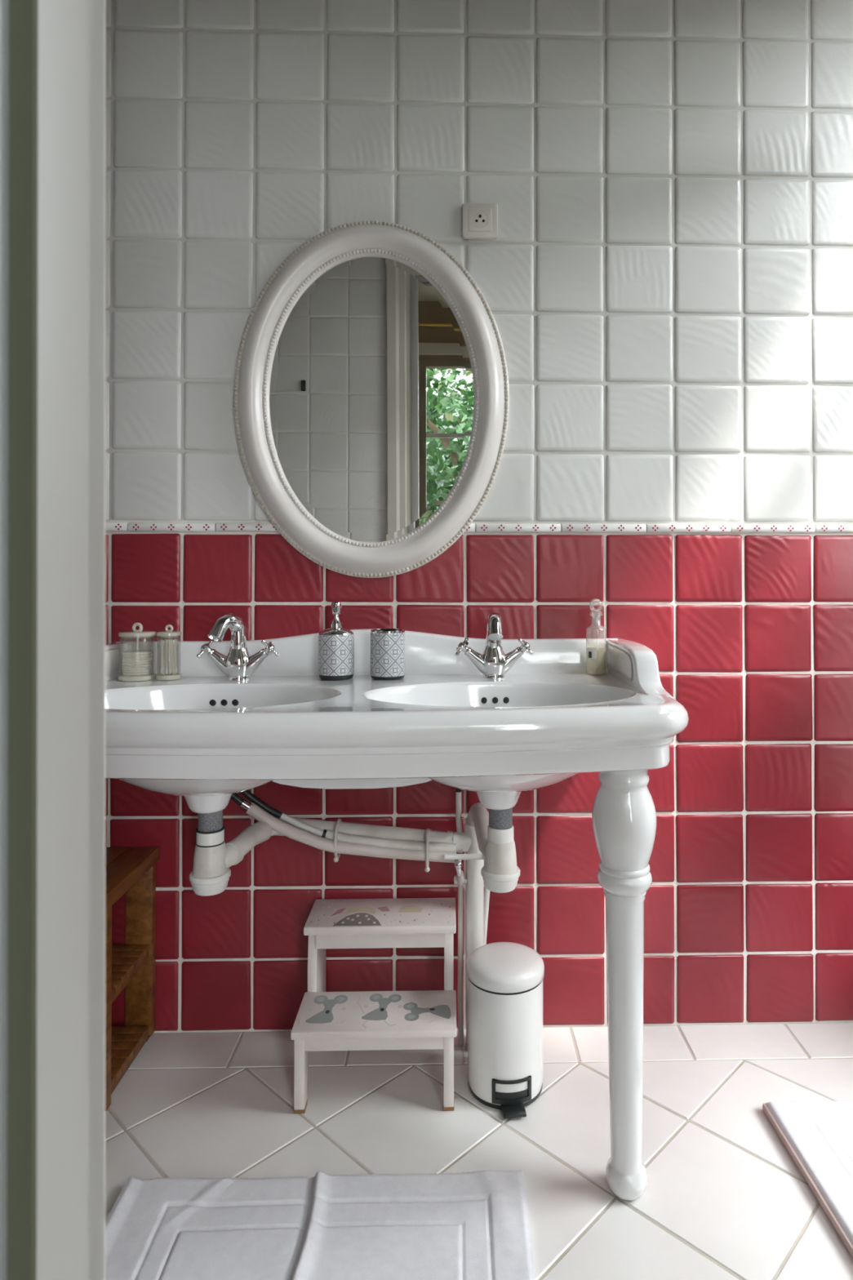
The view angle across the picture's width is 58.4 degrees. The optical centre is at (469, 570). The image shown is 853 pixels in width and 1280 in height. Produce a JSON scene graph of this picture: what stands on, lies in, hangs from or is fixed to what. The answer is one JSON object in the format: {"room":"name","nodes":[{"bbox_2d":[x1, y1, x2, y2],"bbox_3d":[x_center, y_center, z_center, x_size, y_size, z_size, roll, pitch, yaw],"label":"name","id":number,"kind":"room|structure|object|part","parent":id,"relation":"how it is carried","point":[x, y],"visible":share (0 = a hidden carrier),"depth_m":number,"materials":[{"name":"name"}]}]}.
{"room":"bathroom","nodes":[
{"label":"bathroom","id":0,"kind":"room"},
{"bbox_2d":[105,0,852,1033],"bbox_3d":[0.052,-0.248,1.720,2.335,2.687,0.110,0,-1,-1],"label":"wall","id":1,"kind":"structure","parent":0,"point":[665,281],"depth_m":1.68,"materials":[{"name":"tile"}]},
{"bbox_2d":[115,628,617,676],"bbox_3d":[-0.217,0.175,1.637,1.080,0.097,0.048,0,-1,-1],"label":"backsplash","id":2,"kind":"structure","parent":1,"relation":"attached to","point":[425,653],"depth_m":1.63,"materials":[{"name":"white ceramic"}]},
{"bbox_2d":[233,220,509,577],"bbox_3d":[-0.213,-0.374,1.647,0.598,0.778,0.038,0,-1,-1],"label":"oval mirror","id":3,"kind":"object","parent":1,"relation":"attached to","point":[371,392],"visible":1,"depth_m":1.65,"materials":[{"name":"mirror"}]},
{"bbox_2d":[462,202,497,239],"bbox_3d":[0.022,-0.766,1.667,0.078,0.078,0.016,0,-1,-1],"label":"wall socket","id":4,"kind":"object","parent":1,"relation":"attached to","point":[479,220],"visible":1,"depth_m":1.66,"materials":[{"name":"white plastic"}]},
{"bbox_3d":[0.022,-0.766,1.662,0.051,0.051,0.002,0,-1,-1],"label":"plate","id":5,"kind":"part","parent":4,"relation":"part of","materials":[{"name":"white plastic"}]},
{"bbox_2d":[105,1022,852,1279],"bbox_3d":[0.108,1.038,0.992,2.260,0.100,1.540,0,-1,-1],"label":"floor","id":6,"kind":"structure","parent":0,"point":[724,1197],"depth_m":1.35,"materials":[{"name":"tile"}]},
{"bbox_2d":[105,846,159,1111],"bbox_3d":[-0.790,0.793,1.511,0.251,0.402,0.246,0,-1,-1],"label":"shelf unit","id":7,"kind":"object","parent":6,"relation":"on","point":[131,871],"visible":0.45,"depth_m":1.58,"materials":[{"name":"brown wood"}]},
{"bbox_3d":[-0.695,0.806,1.410,0.056,0.373,0.020,0,-1,-1],"label":"post","id":8,"kind":"part","parent":7,"relation":"part of","materials":[{"name":"brown wood"}]},
{"bbox_3d":[-0.680,0.979,1.514,0.008,0.014,0.192,0,-1,-1],"label":"rail","id":9,"kind":"part","parent":7,"relation":"part of","materials":[{"name":"brown wood"}]},
{"bbox_3d":[-0.680,0.809,1.516,0.008,0.014,0.192,0,-1,-1],"label":"rail","id":10,"kind":"part","parent":7,"relation":"part of","materials":[{"name":"brown wood"}]},
{"bbox_3d":[-0.701,0.802,1.622,0.056,0.361,0.020,0,-1,-1],"label":"post","id":11,"kind":"part","parent":7,"relation":"part of","materials":[{"name":"brown wood"}]},
{"bbox_2d":[105,1169,535,1279],"bbox_3d":[-0.223,0.977,0.968,0.638,0.021,0.551,0,-1,-1],"label":"bath mat","id":12,"kind":"object","parent":6,"relation":"on","point":[473,1225],"visible":0.98,"depth_m":1.14,"materials":[{"name":"white fabric"}]},
{"bbox_2d":[254,817,484,1050],"bbox_3d":[-0.203,0.749,1.571,0.472,0.490,0.104,0,-1,-1],"label":"pipe","id":13,"kind":"object","parent":6,"relation":"on","point":[475,883],"visible":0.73,"depth_m":1.58,"materials":[{"name":"plastic"}]},
{"bbox_2d":[231,792,456,862],"bbox_3d":[-0.256,0.521,1.546,0.458,0.160,0.028,0,-1,-6],"label":"supply hose","id":14,"kind":"object","parent":13,"relation":"attached to","point":[278,825],"visible":0.94,"depth_m":1.53,"materials":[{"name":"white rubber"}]},
{"bbox_2d":[239,790,456,853],"bbox_3d":[-0.255,0.506,1.560,0.454,0.158,0.026,0,-1,-3],"label":"supply hose","id":15,"kind":"object","parent":13,"relation":"attached to","point":[341,837],"visible":0.77,"depth_m":1.55,"materials":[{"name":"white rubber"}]},
{"bbox_2d":[290,897,456,1113],"bbox_3d":[-0.178,0.849,1.516,0.302,0.290,0.258,0,-1,-1],"label":"step stool","id":16,"kind":"object","parent":6,"relation":"on","point":[420,1020],"visible":1,"depth_m":1.50,"materials":[{"name":"paint"}]},
{"bbox_3d":[-0.315,0.859,1.514,0.019,0.270,0.246,0,-1,-1],"label":"panel","id":17,"kind":"part","parent":16,"relation":"part of","materials":[{"name":"paint"}]},
{"bbox_2d":[305,995,347,1023],"bbox_3d":[-0.273,0.839,1.459,0.069,0.002,0.095,0,-1,-1],"label":"print","id":18,"kind":"object","parent":16,"relation":"on","point":[319,1009],"depth_m":1.46,"materials":[{"name":"grey paint"}]},
{"bbox_2d":[330,907,346,916],"bbox_3d":[-0.271,0.706,1.575,0.013,0.002,0.049,0,-1,19],"label":"print","id":19,"kind":"object","parent":16,"relation":"on","point":[335,912],"depth_m":1.58,"materials":[{"name":"pink paint"}]},
{"bbox_2d":[332,912,381,926],"bbox_3d":[-0.225,0.706,1.542,0.097,0.002,0.058,0,-1,-1],"label":"print","id":20,"kind":"object","parent":16,"relation":"on","point":[339,919],"depth_m":1.54,"materials":[{"name":"grey paint"}]},
{"bbox_2d":[346,906,375,914],"bbox_3d":[-0.226,0.706,1.583,0.060,0.001,0.038,0,-1,-1],"label":"print","id":21,"kind":"object","parent":16,"relation":"on","point":[350,909],"depth_m":1.58,"materials":[{"name":"beige paint"}]},
{"bbox_2d":[361,993,401,1020],"bbox_3d":[-0.169,0.839,1.467,0.071,0.002,0.091,0,-1,-1],"label":"print","id":22,"kind":"object","parent":16,"relation":"on","point":[375,1006],"depth_m":1.47,"materials":[{"name":"grey paint"}]},
{"bbox_2d":[377,906,390,911],"bbox_3d":[-0.180,0.706,1.588,0.020,0.002,0.025,0,-1,-23],"label":"print","id":23,"kind":"object","parent":16,"relation":"on","point":[380,908],"depth_m":1.59,"materials":[{"name":"pink paint"}]},
{"bbox_2d":[397,905,422,912],"bbox_3d":[-0.124,0.706,1.591,0.052,0.001,0.033,0,-1,-1],"label":"print","id":24,"kind":"object","parent":16,"relation":"on","point":[401,908],"depth_m":1.59,"materials":[{"name":"beige paint"}]},
{"bbox_2d":[403,1002,451,1021],"bbox_3d":[-0.082,0.839,1.451,0.092,0.002,0.061,0,-1,-1],"label":"print","id":25,"kind":"object","parent":16,"relation":"on","point":[412,1011],"depth_m":1.45,"materials":[{"name":"grey paint"}]},
{"bbox_3d":[-0.042,0.859,1.521,0.019,0.270,0.246,0,-1,-1],"label":"panel","id":26,"kind":"part","parent":16,"relation":"part of","materials":[{"name":"paint"}]},
{"bbox_2d":[105,628,688,1200],"bbox_3d":[-0.210,0.559,1.380,1.124,0.876,0.554,0,-1,-1],"label":"washbasin","id":27,"kind":"object","parent":6,"relation":"on","point":[204,737],"visible":0.73,"depth_m":1.20,"materials":[{"name":"white ceramic"}]},
{"bbox_3d":[-0.726,0.184,1.489,0.006,0.048,0.210,0,-1,-1],"label":"panel","id":28,"kind":"part","parent":27,"relation":"part of","materials":[{"name":"white ceramic"}]},
{"bbox_2d":[117,622,156,681],"bbox_3d":[-0.680,0.164,1.559,0.073,0.116,0.073,0,-1,-1],"label":"jar","id":29,"kind":"object","parent":27,"relation":"on","point":[135,633],"visible":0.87,"depth_m":1.54,"materials":[{"name":"beige"}]},
{"bbox_2d":[122,671,152,675],"bbox_3d":[-0.680,0.209,1.560,0.056,0.005,0.056,0,-1,-1],"label":"pad","id":30,"kind":"object","parent":29,"relation":"in","point":[151,672],"visible":0.64,"depth_m":1.54,"materials":[{"name":"white fabric"}]},
{"bbox_2d":[122,668,152,673],"bbox_3d":[-0.680,0.204,1.559,0.056,0.005,0.056,0,-1,-1],"label":"pad","id":31,"kind":"object","parent":30,"relation":"on","point":[150,669],"visible":0.69,"depth_m":1.54,"materials":[{"name":"white fabric"}]},
{"bbox_2d":[122,666,151,670],"bbox_3d":[-0.680,0.198,1.559,0.056,0.005,0.056,0,-1,-1],"label":"pad","id":32,"kind":"object","parent":31,"relation":"on","point":[150,667],"visible":0.69,"depth_m":1.54,"materials":[{"name":"white fabric"}]},
{"bbox_2d":[121,663,151,667],"bbox_3d":[-0.681,0.193,1.559,0.056,0.005,0.056,0,-1,-1],"label":"pad","id":33,"kind":"object","parent":32,"relation":"on","point":[149,664],"visible":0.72,"depth_m":1.54,"materials":[{"name":"white fabric"}]},
{"bbox_2d":[122,661,151,665],"bbox_3d":[-0.681,0.188,1.560,0.056,0.005,0.056,0,-1,-1],"label":"pad","id":34,"kind":"object","parent":33,"relation":"on","point":[148,662],"visible":0.7,"depth_m":1.54,"materials":[{"name":"white fabric"}]},
{"bbox_2d":[122,658,151,662],"bbox_3d":[-0.681,0.183,1.560,0.056,0.005,0.056,0,-1,-1],"label":"pad","id":35,"kind":"object","parent":34,"relation":"on","point":[148,660],"visible":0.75,"depth_m":1.54,"materials":[{"name":"white fabric"}]},
{"bbox_2d":[122,656,152,660],"bbox_3d":[-0.680,0.178,1.560,0.056,0.005,0.056,0,-1,-1],"label":"pad","id":36,"kind":"object","parent":35,"relation":"on","point":[148,657],"visible":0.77,"depth_m":1.54,"materials":[{"name":"white fabric"}]},
{"bbox_2d":[122,653,152,657],"bbox_3d":[-0.679,0.172,1.559,0.056,0.005,0.056,0,-1,-1],"label":"pad","id":37,"kind":"object","parent":36,"relation":"on","point":[151,654],"visible":0.77,"depth_m":1.53,"materials":[{"name":"white fabric"}]},
{"bbox_2d":[121,649,151,654],"bbox_3d":[-0.682,0.167,1.560,0.056,0.005,0.056,0,-1,-1],"label":"pad","id":38,"kind":"object","parent":37,"relation":"on","point":[138,651],"visible":1,"depth_m":1.55,"materials":[{"name":"white fabric"}]},
{"bbox_3d":[-0.680,0.131,1.560,0.071,0.012,0.071,0,-1,-1],"label":"lid","id":39,"kind":"part","parent":29,"relation":"part of","materials":[{"name":"beige plastic"}]},
{"bbox_3d":[-0.680,0.117,1.560,0.022,0.022,0.007,0,-1,-1],"label":"ring knob","id":40,"kind":"part","parent":29,"relation":"part of","materials":[{"name":"white ceramic"}]},
{"bbox_2d":[155,624,182,679],"bbox_3d":[-0.616,0.165,1.561,0.049,0.111,0.049,0,-1,-1],"label":"jar","id":41,"kind":"object","parent":27,"relation":"on","point":[167,633],"visible":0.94,"depth_m":1.55,"materials":[{"name":"beige"}]},
{"bbox_2d":[160,640,162,674],"bbox_3d":[-0.628,0.175,1.553,0.006,0.070,0.006,-1,1,-19],"label":"cotton swab","id":42,"kind":"object","parent":41,"relation":"in","point":[161,640],"visible":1,"depth_m":1.55,"materials":[{"name":"white fabric"}]},
{"bbox_2d":[161,640,164,674],"bbox_3d":[-0.623,0.176,1.548,0.005,0.070,0.005,0,1,36],"label":"cotton swab","id":43,"kind":"object","parent":41,"relation":"in","point":[162,641],"visible":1,"depth_m":1.55,"materials":[{"name":"white fabric"}]},
{"bbox_2d":[164,639,165,668],"bbox_3d":[-0.628,0.175,1.568,0.005,0.070,0.005,2,-1,-29],"label":"cotton swab","id":44,"kind":"object","parent":41,"relation":"in","point":[164,639],"visible":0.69,"depth_m":1.57,"materials":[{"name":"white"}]},
{"bbox_2d":[164,639,165,673],"bbox_3d":[-0.623,0.175,1.561,0.005,0.070,0.005,0,-1,11],"label":"cotton swab","id":45,"kind":"object","parent":41,"relation":"in","point":[165,639],"visible":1,"depth_m":1.56,"materials":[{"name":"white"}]},
{"bbox_2d":[164,639,168,674],"bbox_3d":[-0.616,0.174,1.548,0.005,0.070,0.005,0,-1,-34],"label":"cotton swab","id":46,"kind":"object","parent":41,"relation":"in","point":[166,640],"visible":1,"depth_m":1.55,"materials":[{"name":"white fabric"}]},
{"bbox_2d":[167,639,168,668],"bbox_3d":[-0.621,0.175,1.567,0.007,0.070,0.005,0,-1,28],"label":"cotton swab","id":47,"kind":"object","parent":41,"relation":"in","point":[167,639],"visible":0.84,"depth_m":1.56,"materials":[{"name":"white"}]},
{"bbox_2d":[167,639,169,669],"bbox_3d":[-0.616,0.175,1.560,0.005,0.070,0.005,0,0,3],"label":"cotton swab","id":48,"kind":"object","parent":41,"relation":"in","point":[168,639],"visible":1,"depth_m":1.56,"materials":[{"name":"white fabric"}]},
{"bbox_2d":[168,640,169,674],"bbox_3d":[-0.612,0.176,1.554,0.005,0.070,0.005,1,1,-1],"label":"cotton swab","id":49,"kind":"object","parent":41,"relation":"in","point":[169,640],"visible":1,"depth_m":1.55,"materials":[{"name":"white fabric"}]},
{"bbox_3d":[-0.616,0.130,1.561,0.047,0.012,0.047,0,-1,-1],"label":"lid","id":50,"kind":"part","parent":41,"relation":"part of","materials":[{"name":"beige plastic"}]},
{"bbox_3d":[-0.616,0.118,1.562,0.017,0.017,0.006,0,-1,-1],"label":"ring knob","id":51,"kind":"part","parent":41,"relation":"part of","materials":[{"name":"white ceramic"}]},
{"bbox_2d":[168,639,172,674],"bbox_3d":[-0.609,0.175,1.550,0.005,0.070,0.005,0,-2,29],"label":"cotton swab","id":52,"kind":"object","parent":41,"relation":"in","point":[171,640],"visible":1,"depth_m":1.55,"materials":[{"name":"white fabric"}]},
{"bbox_2d":[171,639,173,673],"bbox_3d":[-0.611,0.175,1.561,0.005,0.070,0.006,-1,0,-24],"label":"cotton swab","id":53,"kind":"object","parent":41,"relation":"in","point":[171,639],"visible":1,"depth_m":1.56,"materials":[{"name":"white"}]},
{"bbox_2d":[171,640,174,674],"bbox_3d":[-0.606,0.176,1.555,0.005,0.070,0.005,-1,-1,-20],"label":"cotton swab","id":54,"kind":"object","parent":41,"relation":"in","point":[172,644],"visible":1,"depth_m":1.55,"materials":[{"name":"white fabric"}]},
{"bbox_2d":[173,639,177,673],"bbox_3d":[-0.604,0.175,1.562,0.008,0.070,0.005,0,-1,17],"label":"cotton swab","id":55,"kind":"object","parent":41,"relation":"in","point":[175,641],"visible":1,"depth_m":1.56,"materials":[{"name":"white fabric"}]},
{"bbox_2d":[175,639,177,672],"bbox_3d":[-0.605,0.176,1.567,0.005,0.070,0.006,0,-1,-9],"label":"cotton swab","id":56,"kind":"object","parent":41,"relation":"in","point":[175,639],"visible":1,"depth_m":1.57,"materials":[{"name":"white fabric"}]},
{"bbox_3d":[-0.470,0.307,1.341,0.486,0.177,0.300,0,-1,-1],"label":"bowl","id":57,"kind":"part","parent":27,"relation":"part of","materials":[{"name":"white ceramic"}]},
{"bbox_2d":[189,809,271,896],"bbox_3d":[-0.440,0.501,1.431,0.074,0.150,0.200,0,-1,24],"label":"trap","id":58,"kind":"object","parent":27,"relation":"attached to","point":[211,873],"visible":0.98,"depth_m":1.36,"materials":[{"name":"white plastic"}]},
{"bbox_2d":[189,867,231,896],"bbox_3d":[-0.468,0.559,1.373,0.072,0.034,0.072,0,-1,-1],"label":"cup","id":59,"kind":"object","parent":58,"relation":"on","point":[206,882],"depth_m":1.35,"materials":[{"name":"white plastic"}]},
{"bbox_2d":[225,821,271,868],"bbox_3d":[-0.429,0.520,1.447,0.046,0.048,0.161,0,-1,13],"label":"outlet","id":60,"kind":"object","parent":58,"relation":"attached to","point":[260,832],"depth_m":1.42,"materials":[{"name":"plastic"}]},
{"bbox_2d":[196,613,279,680],"bbox_3d":[-0.471,0.155,1.540,0.162,0.137,0.092,0,-1,-1],"label":"faucet","id":61,"kind":"object","parent":27,"relation":"on","point":[238,664],"visible":1,"depth_m":1.54,"materials":[{"name":"silver metal"}]},
{"bbox_3d":[-0.533,0.163,1.552,0.030,0.028,0.019,0,-1,-9],"label":"handle","id":62,"kind":"part","parent":61,"relation":"part of","materials":[{"name":"silver metal"}]},
{"bbox_3d":[-0.487,0.131,1.538,0.035,0.089,0.085,0,-1,35],"label":"spout","id":63,"kind":"part","parent":61,"relation":"part of","materials":[{"name":"silver metal"}]},
{"bbox_2d":[208,647,266,680],"bbox_3d":[-0.473,0.190,1.558,0.120,0.067,0.055,0,-1,-1],"label":"tap","id":64,"kind":"object","parent":61,"relation":"on","point":[238,664],"depth_m":1.54,"materials":[{"name":"silver metal"}]},
{"bbox_3d":[-0.412,0.163,1.555,0.030,0.028,0.019,0,-1,6],"label":"handle","id":65,"kind":"part","parent":61,"relation":"part of","materials":[{"name":"silver metal"}]},
{"bbox_2d":[318,601,354,679],"bbox_3d":[-0.273,0.141,1.560,0.072,0.157,0.072,0,-1,-1],"label":"soap dispenser","id":66,"kind":"object","parent":27,"relation":"on","point":[336,642],"visible":1,"depth_m":1.53,"materials":[{"name":"ceramic"}]},
{"bbox_2d":[370,628,404,679],"bbox_3d":[-0.168,0.170,1.562,0.071,0.098,0.071,0,-1,-1],"label":"tumbler","id":67,"kind":"object","parent":27,"relation":"on","point":[387,645],"visible":1,"depth_m":1.53,"materials":[{"name":"ceramic"}]},
{"bbox_2d":[105,672,688,779],"bbox_3d":[-0.210,0.264,1.383,1.120,0.103,0.554,0,-1,-1],"label":"basin","id":68,"kind":"object","parent":27,"relation":"in","point":[195,726],"depth_m":1.15,"materials":[{"name":"white ceramic"}]},
{"bbox_2d":[466,802,519,893],"bbox_3d":[0.043,0.502,1.483,0.071,0.150,0.266,0,-1,-8],"label":"trap","id":69,"kind":"object","parent":27,"relation":"attached to","point":[494,829],"visible":0.98,"depth_m":1.37,"materials":[{"name":"white plastic"}]},
{"bbox_2d":[480,866,519,893],"bbox_3d":[0.056,0.559,1.386,0.072,0.034,0.072,0,-1,-1],"label":"cup","id":70,"kind":"object","parent":69,"relation":"on","point":[496,879],"depth_m":1.36,"materials":[{"name":"white plastic"}]},
{"bbox_2d":[455,612,533,678],"bbox_3d":[0.051,0.152,1.549,0.162,0.137,0.101,0,-1,-1],"label":"faucet","id":71,"kind":"object","parent":27,"relation":"on","point":[493,663],"visible":1,"depth_m":1.55,"materials":[{"name":"silver metal"}]},
{"bbox_3d":[-0.011,0.160,1.566,0.030,0.028,0.019,0,-1,-9],"label":"handle","id":72,"kind":"part","parent":71,"relation":"part of","materials":[{"name":"silver metal"}]},
{"bbox_2d":[466,645,521,678],"bbox_3d":[0.050,0.188,1.572,0.120,0.067,0.055,0,-1,-1],"label":"tap","id":73,"kind":"object","parent":71,"relation":"on","point":[493,662],"depth_m":1.56,"materials":[{"name":"silver metal"}]},
{"bbox_3d":[0.050,0.129,1.547,0.034,0.089,0.084,0,-1,-1],"label":"spout","id":74,"kind":"part","parent":71,"relation":"part of","materials":[{"name":"silver metal"}]},
{"bbox_3d":[0.110,0.160,1.569,0.030,0.028,0.019,0,-1,6],"label":"handle","id":75,"kind":"part","parent":71,"relation":"part of","materials":[{"name":"silver metal"}]},
{"bbox_3d":[0.053,0.305,1.355,0.486,0.177,0.300,0,-1,-1],"label":"bowl","id":76,"kind":"part","parent":27,"relation":"part of","materials":[{"name":"white ceramic"}]},
{"bbox_2d":[586,600,606,675],"bbox_3d":[0.266,0.138,1.606,0.042,0.159,0.042,0,-1,-1],"label":"glass bottle","id":77,"kind":"object","parent":27,"relation":"on","point":[592,652],"visible":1,"depth_m":1.60,"materials":[{"name":"glass"}]},
{"bbox_3d":[0.299,0.179,1.516,0.006,0.048,0.210,0,-1,-1],"label":"panel","id":78,"kind":"part","parent":27,"relation":"part of","materials":[{"name":"white ceramic"}]},
{"bbox_3d":[0.249,0.639,1.224,0.102,0.700,0.102,0,-1,-1],"label":"leg","id":79,"kind":"part","parent":27,"relation":"part of","materials":[{"name":"white ceramic"}]},
{"bbox_2d":[444,787,484,1046],"bbox_3d":[-0.007,0.695,1.576,0.090,0.600,0.080,0,-1,-1],"label":"supply pipe","id":80,"kind":"object","parent":6,"relation":"on","point":[459,879],"visible":0.77,"depth_m":1.59,"materials":[{"name":"white metal"}]},
{"bbox_3d":[-0.023,0.596,1.546,0.017,0.017,0.017,0,-1,-1],"label":"valve knob","id":81,"kind":"part","parent":80,"relation":"part of","materials":[{"name":"silver metal"}]},
{"bbox_2d":[484,885,489,945],"bbox_3d":[0.031,0.785,1.611,0.030,0.420,0.019,0,-1,-1],"label":"supply pipe","id":82,"kind":"object","parent":6,"relation":"on","point":[486,892],"visible":0.11,"depth_m":1.61,"materials":[{"name":"white paint"}]},
{"bbox_2d":[466,942,544,1119],"bbox_3d":[0.070,0.868,1.461,0.150,0.251,0.175,0,-1,-7],"label":"pedal bin","id":83,"kind":"object","parent":6,"relation":"on","point":[505,1060],"visible":1,"depth_m":1.41,"materials":[{"name":"white plastic"}]},
{"bbox_3d":[0.069,0.760,1.474,0.150,0.035,0.150,0,-1,-7],"label":"lid","id":84,"kind":"part","parent":83,"relation":"part of","materials":[{"name":"white metal"}]},
{"bbox_2d":[762,1100,852,1258],"bbox_3d":[0.837,0.977,1.070,0.584,0.022,0.692,0,-1,-1],"label":"shower tray","id":85,"kind":"object","parent":6,"relation":"on","point":[817,1135],"visible":1,"depth_m":1.28,"materials":[{"name":"white ceramic"}]},
{"bbox_3d":[0.127,-0.263,0.256,2.260,2.687,0.040,0,-1,-1],"label":"wall","id":86,"kind":"structure","parent":0,"visible":0},
{"bbox_2d":[0,0,105,1279],"bbox_3d":[0.270,-0.178,0.266,1.069,2.318,0.064,0,-1,-1],"label":"door","id":87,"kind":"structure","parent":86,"relation":"in","point":[52,52],"depth_m":0.24,"materials":[{"name":"grey paint"}]},
{"bbox_3d":[-0.165,-0.130,0.227,0.063,2.220,0.008,0,-1,-1],"label":"frame","id":88,"kind":"part","parent":87,"relation":"part of","materials":[{"name":"grey"}]},
{"bbox_3d":[-0.196,-0.178,0.274,0.139,2.318,0.024,0,-1,-1],"label":"architrave","id":89,"kind":"part","parent":87,"relation":"part of","materials":[{"name":"beige paint"}]}
]}

